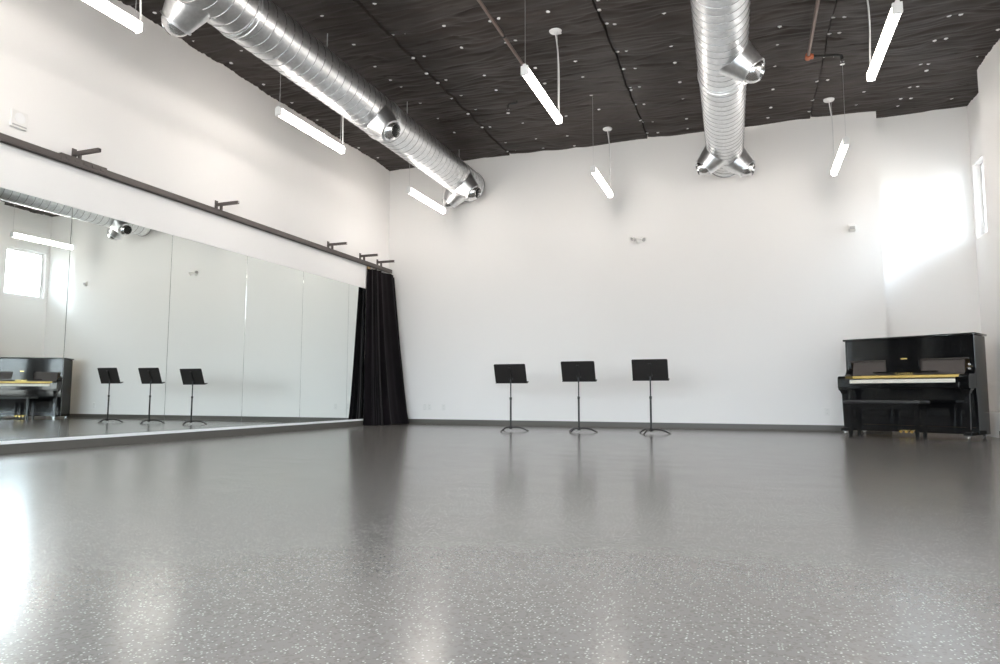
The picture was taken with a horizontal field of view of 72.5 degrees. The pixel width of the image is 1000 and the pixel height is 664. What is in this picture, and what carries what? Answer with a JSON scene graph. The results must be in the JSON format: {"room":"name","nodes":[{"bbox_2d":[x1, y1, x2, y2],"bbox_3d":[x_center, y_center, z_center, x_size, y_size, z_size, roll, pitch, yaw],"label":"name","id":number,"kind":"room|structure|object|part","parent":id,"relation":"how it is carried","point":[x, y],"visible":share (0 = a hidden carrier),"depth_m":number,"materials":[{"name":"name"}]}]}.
{"room":"rehearsal studio","nodes":[
{"label":"rehearsal studio","id":0,"kind":"room"},
{"bbox_2d":[0,0,389,361],"bbox_3d":[-4.786,-1.470,6.643,0.150,5.250,15.620,-2,-6,20],"label":"wall","id":1,"kind":"structure","parent":0,"point":[161,113],"depth_m":8.53,"materials":[{"name":"white paint"}]},
{"bbox_2d":[9,109,27,130],"bbox_3d":[-4.698,-2.070,6.666,0.035,0.170,0.160,-2,-6,20],"label":"wall speaker","id":2,"kind":"object","parent":1,"relation":"attached to","point":[19,120],"visible":1,"depth_m":6.65,"materials":[{"name":"white plastic"}]},
{"bbox_2d":[15,113,24,123],"bbox_3d":[-4.684,-2.086,6.663,0.006,0.104,0.104,-2,-6,20],"label":"grille","id":3,"kind":"object","parent":2,"relation":"attached to","point":[19,117],"depth_m":6.66,"materials":[{"name":"white paint"}]},
{"bbox_2d":[0,187,71,440],"bbox_3d":[-4.707,-0.173,6.417,0.006,2.388,1.329,-2,-6,20],"label":"mirror panel","id":4,"kind":"object","parent":1,"relation":"attached to","point":[35,233],"visible":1,"depth_m":6.71,"materials":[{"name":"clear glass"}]},
{"bbox_2d":[71,148,100,158],"bbox_3d":[-4.334,-1.872,7.157,0.374,0.144,0.052,-2,-6,20],"label":"bracket","id":5,"kind":"object","parent":1,"relation":"attached to","point":[75,153],"visible":0.81,"depth_m":7.15,"materials":[{"name":"grey metal"}]},
{"bbox_3d":[-4.330,-1.887,7.157,0.358,0.040,0.040,-2,-6,20],"label":"arm","id":6,"kind":"part","parent":5,"relation":"part of","materials":[{"name":"grey paint"}]},
{"bbox_2d":[0,133,391,273],"bbox_3d":[-4.919,-1.858,5.830,0.094,0.155,16.240,-2,-6,20],"label":"track","id":7,"kind":"object","parent":5,"relation":"attached to","point":[61,157],"visible":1,"depth_m":8.10,"materials":[{"name":"grey paint"}]},
{"bbox_3d":[-4.409,-1.771,7.212,0.078,0.075,0.530,-2,-6,20],"label":"splice plate","id":8,"kind":"part","parent":7,"relation":"part of","materials":[{"name":"grey paint"}]},
{"bbox_2d":[59,207,172,425],"bbox_3d":[-4.906,-0.219,5.933,0.032,2.388,14.085,-2,-6,20],"label":"trim","id":9,"kind":"structure","parent":1,"relation":"attached to","point":[72,207],"depth_m":7.09,"materials":[{"name":"grey metal"}]},
{"bbox_2d":[59,208,172,437],"bbox_3d":[-4.254,-0.059,7.662,0.006,2.388,1.321,-2,-6,20],"label":"mirror panel","id":10,"kind":"object","parent":1,"relation":"attached to","point":[115,359],"visible":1,"depth_m":7.58,"materials":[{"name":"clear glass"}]},
{"bbox_2d":[0,419,362,453],"bbox_3d":[-4.742,1.082,6.244,0.051,0.095,14.943,-2,-6,20],"label":"baseboard","id":11,"kind":"structure","parent":1,"relation":"attached to","point":[81,443],"depth_m":8.02,"materials":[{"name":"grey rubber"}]},
{"bbox_2d":[0,143,366,288],"bbox_3d":[-4.897,-1.618,6.061,0.044,0.421,14.088,-2,-6,20],"label":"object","id":12,"kind":"structure","parent":1,"relation":"attached to","point":[21,171],"depth_m":8.13,"materials":[{"name":"white paint"}]},
{"bbox_2d":[164,235,246,430],"bbox_3d":[-3.800,0.056,8.908,0.006,2.388,1.331,-2,-6,20],"label":"mirror panel","id":13,"kind":"object","parent":1,"relation":"attached to","point":[206,325],"visible":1,"depth_m":8.84,"materials":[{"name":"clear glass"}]},
{"bbox_2d":[215,200,238,209],"bbox_3d":[-3.632,-1.694,9.085,0.374,0.144,0.052,-2,-6,20],"label":"bracket","id":14,"kind":"object","parent":1,"relation":"attached to","point":[221,204],"visible":0.99,"depth_m":9.09,"materials":[{"name":"grey metal"}]},
{"bbox_3d":[-3.628,-1.709,9.085,0.358,0.040,0.040,-2,-6,20],"label":"arm","id":15,"kind":"part","parent":14,"relation":"part of","materials":[{"name":"grey paint"}]},
{"bbox_2d":[241,256,302,425],"bbox_3d":[-3.351,0.170,10.142,0.006,2.388,1.295,-2,-6,20],"label":"mirror panel","id":16,"kind":"object","parent":1,"relation":"attached to","point":[274,292],"visible":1,"depth_m":10.08,"materials":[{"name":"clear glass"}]},
{"bbox_2d":[299,272,348,422],"bbox_3d":[-2.904,0.283,11.368,0.006,2.388,1.314,-2,-6,20],"label":"mirror panel","id":17,"kind":"object","parent":1,"relation":"attached to","point":[324,344],"visible":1,"depth_m":11.31,"materials":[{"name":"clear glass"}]},
{"bbox_2d":[327,241,346,248],"bbox_3d":[-2.745,-1.470,11.519,0.374,0.144,0.052,-2,-6,20],"label":"bracket","id":18,"kind":"object","parent":1,"relation":"attached to","point":[332,245],"visible":0.93,"depth_m":11.53,"materials":[{"name":"grey metal"}]},
{"bbox_3d":[-2.741,-1.485,11.519,0.358,0.040,0.040,-2,-6,20],"label":"arm","id":19,"kind":"part","parent":18,"relation":"part of","materials":[{"name":"grey paint"}]},
{"bbox_2d":[346,284,365,419],"bbox_3d":[-2.582,0.364,12.252,0.006,2.388,0.565,-2,-6,20],"label":"mirror panel","id":20,"kind":"object","parent":1,"relation":"attached to","point":[354,397],"visible":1,"depth_m":12.24,"materials":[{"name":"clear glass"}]},
{"bbox_2d":[359,253,377,259],"bbox_3d":[-2.397,-1.382,12.474,0.374,0.144,0.052,-2,-6,20],"label":"bracket","id":21,"kind":"object","parent":1,"relation":"attached to","point":[360,255],"visible":0.87,"depth_m":12.47,"materials":[{"name":"grey metal"}]},
{"bbox_3d":[-2.393,-1.397,12.474,0.358,0.040,0.040,-2,-6,20],"label":"arm","id":22,"kind":"part","parent":21,"relation":"part of","materials":[{"name":"grey paint"}]},
{"bbox_2d":[376,259,394,265],"bbox_3d":[-2.186,-1.329,13.054,0.374,0.144,0.052,-2,-6,20],"label":"bracket","id":23,"kind":"object","parent":1,"relation":"attached to","point":[377,261],"visible":0.88,"depth_m":13.04,"materials":[{"name":"grey metal"}]},
{"bbox_3d":[-2.182,-1.343,13.054,0.358,0.040,0.040,-2,-6,20],"label":"arm","id":24,"kind":"part","parent":23,"relation":"part of","materials":[{"name":"grey paint"}]},
{"bbox_2d":[363,268,408,424],"bbox_3d":[-2.084,0.263,12.818,0.607,2.922,0.949,-2,-6,20],"label":"curtain","id":25,"kind":"object","parent":1,"relation":"attached to","point":[384,391],"visible":1,"depth_m":12.66,"materials":[{"name":"black fabric"}]},
{"bbox_2d":[0,424,999,663],"bbox_3d":[-0.002,1.054,4.668,10.437,0.120,15.720,-2,-6,20],"label":"floor","id":26,"kind":"structure","parent":0,"point":[394,543],"depth_m":2.57,"materials":[{"name":"grey plastic"}]},
{"bbox_2d":[494,364,528,431],"bbox_3d":[0.156,1.012,10.533,0.530,1.033,0.466,-2,-6,20],"label":"music stand","id":27,"kind":"object","parent":26,"relation":"on","point":[504,373],"visible":1,"depth_m":10.56,"materials":[{"name":"black metal"}]},
{"bbox_2d":[561,361,597,432],"bbox_3d":[1.171,0.970,10.210,0.530,1.062,0.466,-2,-6,20],"label":"music stand","id":28,"kind":"object","parent":26,"relation":"on","point":[572,371],"visible":1,"depth_m":10.24,"materials":[{"name":"black metal"}]},
{"bbox_2d":[631,359,670,434],"bbox_3d":[2.171,0.932,9.850,0.530,1.075,0.466,-2,-6,20],"label":"music stand","id":29,"kind":"object","parent":26,"relation":"on","point":[650,370],"visible":0.98,"depth_m":9.88,"materials":[{"name":"black metal"}]},
{"bbox_2d":[843,400,929,439],"bbox_3d":[5.089,1.147,8.986,0.360,0.497,0.940,4,-7,-39],"label":"piano bench","id":30,"kind":"object","parent":26,"relation":"on","point":[915,405],"visible":1,"depth_m":8.83,"materials":[{"name":"black wood"}]},
{"bbox_3d":[4.730,1.191,9.212,0.056,0.450,0.056,4,-7,-39],"label":"leg","id":31,"kind":"part","parent":30,"relation":"part of","materials":[{"name":"black paint"}]},
{"bbox_3d":[4.930,1.206,9.377,0.056,0.450,0.056,4,-7,-39],"label":"leg","id":32,"kind":"part","parent":30,"relation":"part of","materials":[{"name":"black paint"}]},
{"bbox_3d":[5.089,0.924,9.007,0.360,0.043,0.940,4,-7,-39],"label":"seat","id":33,"kind":"part","parent":30,"relation":"part of","materials":[{"name":"black leather"}]},
{"bbox_3d":[5.247,1.135,8.591,0.056,0.450,0.056,4,-7,-39],"label":"leg","id":34,"kind":"part","parent":30,"relation":"part of","materials":[{"name":"black paint"}]},
{"bbox_3d":[5.447,1.151,8.756,0.056,0.450,0.056,4,-7,-39],"label":"leg","id":35,"kind":"part","parent":30,"relation":"part of","materials":[{"name":"black paint"}]},
{"bbox_2d":[838,332,990,439],"bbox_3d":[5.662,0.749,9.431,0.752,1.374,1.670,4,-7,-39],"label":"upright piano","id":36,"kind":"object","parent":26,"relation":"on","point":[948,371],"visible":1,"depth_m":9.22,"materials":[{"name":"black lacquer"},{"name":"white plastic keys"},{"name":"brass"}]},
{"bbox_3d":[4.965,1.095,9.804,0.124,0.560,0.124,4,-7,-39],"label":"leg","id":37,"kind":"part","parent":36,"relation":"part of","materials":[{"name":"black paint"}]},
{"bbox_3d":[5.005,0.685,9.875,0.297,0.271,0.110,4,-7,-39],"label":"arm","id":38,"kind":"part","parent":36,"relation":"part of","materials":[{"name":"black paint"}]},
{"bbox_3d":[5.269,0.800,10.133,0.450,1.290,0.035,4,-7,-39],"label":"panel","id":39,"kind":"part","parent":36,"relation":"part of","materials":[{"name":"black paint"}]},
{"bbox_3d":[5.628,0.236,9.449,0.023,0.290,1.550,4,-7,-39],"label":"panel","id":40,"kind":"part","parent":36,"relation":"part of","materials":[{"name":"black paint"}]},
{"bbox_3d":[5.632,1.030,9.381,0.022,0.505,1.550,4,-7,-39],"label":"panel","id":41,"kind":"part","parent":36,"relation":"part of","materials":[{"name":"black paint"}]},
{"bbox_3d":[5.629,1.327,9.352,0.045,0.089,1.550,4,-7,-39],"label":"rail","id":42,"kind":"part","parent":36,"relation":"part of","materials":[{"name":"black paint"}]},
{"bbox_3d":[5.769,0.087,9.580,0.477,0.028,1.670,4,-7,-39],"label":"lid","id":43,"kind":"part","parent":36,"relation":"part of","materials":[{"name":"black paint"}]},
{"bbox_3d":[5.934,0.757,9.657,0.025,1.280,1.550,4,-7,-39],"label":"panel","id":44,"kind":"part","parent":36,"relation":"part of","materials":[{"name":"brown wood"}]},
{"bbox_3d":[5.929,0.991,8.646,0.124,0.560,0.124,4,-7,-39],"label":"leg","id":45,"kind":"part","parent":36,"relation":"part of","materials":[{"name":"black paint"}]},
{"bbox_3d":[5.969,0.580,8.717,0.297,0.271,0.110,4,-7,-39],"label":"arm","id":46,"kind":"part","parent":36,"relation":"part of","materials":[{"name":"black paint"}]},
{"bbox_3d":[6.280,0.690,8.918,0.450,1.290,0.035,4,-7,-39],"label":"panel","id":47,"kind":"part","parent":36,"relation":"part of","materials":[{"name":"black paint"}]},
{"bbox_2d":[118,0,999,170],"bbox_3d":[0.040,-4.169,5.134,10.407,0.373,15.620,-2,-6,20],"label":"ceiling","id":48,"kind":"structure","parent":0,"point":[457,76],"depth_m":9.20,"materials":[{"name":"black"}]},
{"bbox_2d":[83,0,142,33],"bbox_3d":[-3.559,-3.390,5.694,0.156,1.198,1.428,-2,-6,20],"label":"pendant light","id":49,"kind":"object","parent":48,"relation":"hanging from","point":[104,6],"visible":1,"depth_m":6.03,"materials":[{"name":"white"}]},
{"bbox_3d":[-3.317,-3.365,6.305,0.056,1.058,0.048,-2,-6,20],"label":"power cord","id":50,"kind":"part","parent":49,"relation":"part of","materials":[{"name":"white plastic"}]},
{"bbox_2d":[275,76,344,153],"bbox_3d":[-2.420,-3.102,8.820,0.156,1.198,1.428,-2,-6,20],"label":"pendant light","id":51,"kind":"object","parent":48,"relation":"hanging from","point":[280,112],"visible":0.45,"depth_m":8.65,"materials":[{"name":"white plastic"}]},
{"bbox_2d":[278,109,344,153],"bbox_3d":[-2.397,-2.555,8.749,0.078,0.094,1.340,-2,-6,20],"label":"diffuser","id":52,"kind":"object","parent":51,"relation":"attached to","point":[287,116],"depth_m":8.66,"materials":[{"name":"white plastic"}]},
{"bbox_3d":[-2.178,-3.077,9.431,0.056,1.058,0.048,-2,-6,20],"label":"power cord","id":53,"kind":"part","parent":51,"relation":"part of","materials":[{"name":"white plastic"}]},
{"bbox_2d":[160,0,484,208],"bbox_3d":[-3.226,-3.500,5.475,0.979,1.038,15.846,-2,-6,20],"label":"spiral duct","id":54,"kind":"object","parent":48,"relation":"hanging from","point":[261,27],"visible":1,"depth_m":8.09,"materials":[{"name":"metal"}]},
{"bbox_2d":[406,167,445,213],"bbox_3d":[-1.288,-2.816,11.928,0.156,1.198,1.428,-2,-6,20],"label":"pendant light","id":55,"kind":"object","parent":48,"relation":"hanging from","point":[410,190],"visible":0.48,"depth_m":11.78,"materials":[{"name":"white"}]},
{"bbox_2d":[409,188,444,213],"bbox_3d":[-1.265,-2.269,11.857,0.078,0.094,1.340,-2,-6,20],"label":"diffuser","id":56,"kind":"object","parent":55,"relation":"attached to","point":[413,192],"depth_m":11.78,"materials":[{"name":"white plastic"}]},
{"bbox_2d":[477,0,523,64],"bbox_3d":[-1.538,-4.048,4.015,0.060,0.114,11.770,-2,-6,20],"label":"pipe","id":57,"kind":"object","parent":48,"relation":"attached to","point":[480,2],"visible":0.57,"depth_m":8.22,"materials":[{"name":"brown metal"}]},
{"bbox_2d":[506,101,517,113],"bbox_3d":[0.182,-3.449,10.454,0.179,0.181,0.056,-2,-6,20],"label":"sprinkler","id":58,"kind":"object","parent":48,"relation":"attached to","point":[516,102],"visible":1,"depth_m":10.46,"materials":[{"name":"black metal"}]},
{"bbox_2d":[521,28,561,123],"bbox_3d":[0.466,-3.193,7.778,0.156,1.198,1.428,-2,-6,20],"label":"pendant light","id":59,"kind":"object","parent":48,"relation":"hanging from","point":[526,73],"visible":1,"depth_m":7.83,"materials":[{"name":"white"}]},
{"bbox_2d":[523,69,561,123],"bbox_3d":[0.489,-2.646,7.706,0.078,0.094,1.340,-2,-6,20],"label":"diffuser","id":60,"kind":"object","parent":59,"relation":"attached to","point":[529,77],"depth_m":7.58,"materials":[{"name":"white plastic"}]},
{"bbox_3d":[0.708,-3.167,8.388,0.056,1.058,0.048,-2,-6,20],"label":"power cord","id":61,"kind":"part","parent":59,"relation":"part of","materials":[{"name":"white plastic"}]},
{"bbox_2d":[590,96,612,197],"bbox_3d":[1.598,-2.906,10.886,0.156,1.198,1.428,-2,-6,20],"label":"pendant light","id":62,"kind":"object","parent":48,"relation":"hanging from","point":[593,170],"visible":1,"depth_m":10.98,"materials":[{"name":"white plastic"}]},
{"bbox_2d":[592,169,612,196],"bbox_3d":[1.621,-2.360,10.814,0.078,0.094,1.340,-2,-6,20],"label":"diffuser","id":63,"kind":"object","parent":62,"relation":"attached to","point":[596,174],"depth_m":10.71,"materials":[{"name":"white plastic"}]},
{"bbox_3d":[1.840,-2.881,11.496,0.056,1.058,0.048,-2,-6,20],"label":"power cord","id":64,"kind":"part","parent":62,"relation":"part of","materials":[{"name":"white plastic"}]},
{"bbox_2d":[690,0,764,177],"bbox_3d":[1.142,-3.626,3.906,0.929,1.059,15.874,-2,-6,19],"label":"spiral duct","id":65,"kind":"object","parent":48,"relation":"hanging from","point":[727,60],"visible":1,"depth_m":7.73,"materials":[{"name":"metal"}]},
{"bbox_2d":[805,0,844,64],"bbox_3d":[2.088,-4.039,3.041,0.478,0.145,12.460,-2,-6,20],"label":"pipe","id":66,"kind":"object","parent":48,"relation":"hanging from","point":[808,55],"visible":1,"depth_m":8.53,"materials":[{"name":"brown metal"}]},
{"bbox_2d":[823,65,849,175],"bbox_3d":[4.785,-3.006,9.734,0.156,1.198,1.428,-2,-6,20],"label":"pendant light","id":67,"kind":"object","parent":48,"relation":"hanging from","point":[846,140],"visible":0.99,"depth_m":9.74,"materials":[{"name":"white plastic"}]},
{"bbox_3d":[5.027,-2.981,10.345,0.056,1.058,0.048,-2,-6,20],"label":"power cord","id":68,"kind":"part","parent":67,"relation":"part of","materials":[{"name":"white plastic"}]},
{"bbox_2d":[831,141,847,175],"bbox_3d":[4.808,-2.459,9.662,0.078,0.094,1.340,-2,-6,20],"label":"diffuser","id":69,"kind":"object","parent":67,"relation":"attached to","point":[844,145],"depth_m":9.57,"materials":[{"name":"white plastic"}]},
{"bbox_2d":[866,0,902,81],"bbox_3d":[3.653,-3.293,6.626,0.156,1.198,1.428,-2,-6,20],"label":"pendant light","id":70,"kind":"object","parent":48,"relation":"hanging from","point":[896,10],"visible":1,"depth_m":6.46,"materials":[{"name":"white"}]},
{"bbox_3d":[3.895,-3.268,7.237,0.056,1.058,0.048,-2,-6,20],"label":"power cord","id":71,"kind":"part","parent":70,"relation":"part of","materials":[{"name":"white plastic"}]},
{"bbox_2d":[389,106,980,431],"bbox_3d":[2.643,-0.968,11.986,10.157,5.250,0.465,-2,-6,20],"label":"wall","id":72,"kind":"structure","parent":0,"point":[751,289],"depth_m":11.52,"materials":[{"name":"white paint"}]},
{"bbox_2d":[630,237,645,243],"bbox_3d":[2.393,-1.594,11.815,0.286,0.114,0.134,-2,-6,20],"label":"emergency light","id":73,"kind":"object","parent":72,"relation":"attached to","point":[639,240],"visible":1,"depth_m":11.82,"materials":[{"name":"white plastic"}]},
{"bbox_2d":[409,419,891,432],"bbox_3d":[1.852,1.599,11.780,8.656,0.096,0.015,-2,-6,20],"label":"baseboard","id":74,"kind":"structure","parent":72,"relation":"attached to","point":[775,427],"depth_m":11.58,"materials":[{"name":"grey rubber"}]},
{"bbox_2d":[848,224,855,231],"bbox_3d":[5.526,-1.643,10.714,0.090,0.115,0.066,-2,-6,20],"label":"sensor","id":75,"kind":"object","parent":72,"relation":"attached to","point":[851,226],"visible":1,"depth_m":10.69,"materials":[{"name":"white plastic"}]},
{"bbox_2d":[967,39,999,418],"bbox_3d":[4.628,-1.765,3.241,0.396,5.250,15.320,-2,-6,20],"label":"wall","id":76,"kind":"structure","parent":0,"point":[983,111],"depth_m":9.21,"materials":[{"name":"white paint"}]},
{"bbox_2d":[980,163,986,232],"bbox_3d":[7.196,-2.030,9.904,0.060,1.140,0.980,-2,-6,20],"label":"window","id":77,"kind":"structure","parent":76,"relation":"in","point":[981,165],"depth_m":10.34,"materials":[{"name":"white glass"}]},
{"bbox_2d":[987,411,999,437],"bbox_3d":[6.928,1.290,9.589,0.226,0.330,1.340,-2,-6,20],"label":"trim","id":78,"kind":"structure","parent":76,"relation":"attached to","point":[994,416],"depth_m":9.20,"materials":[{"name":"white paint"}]}
]}

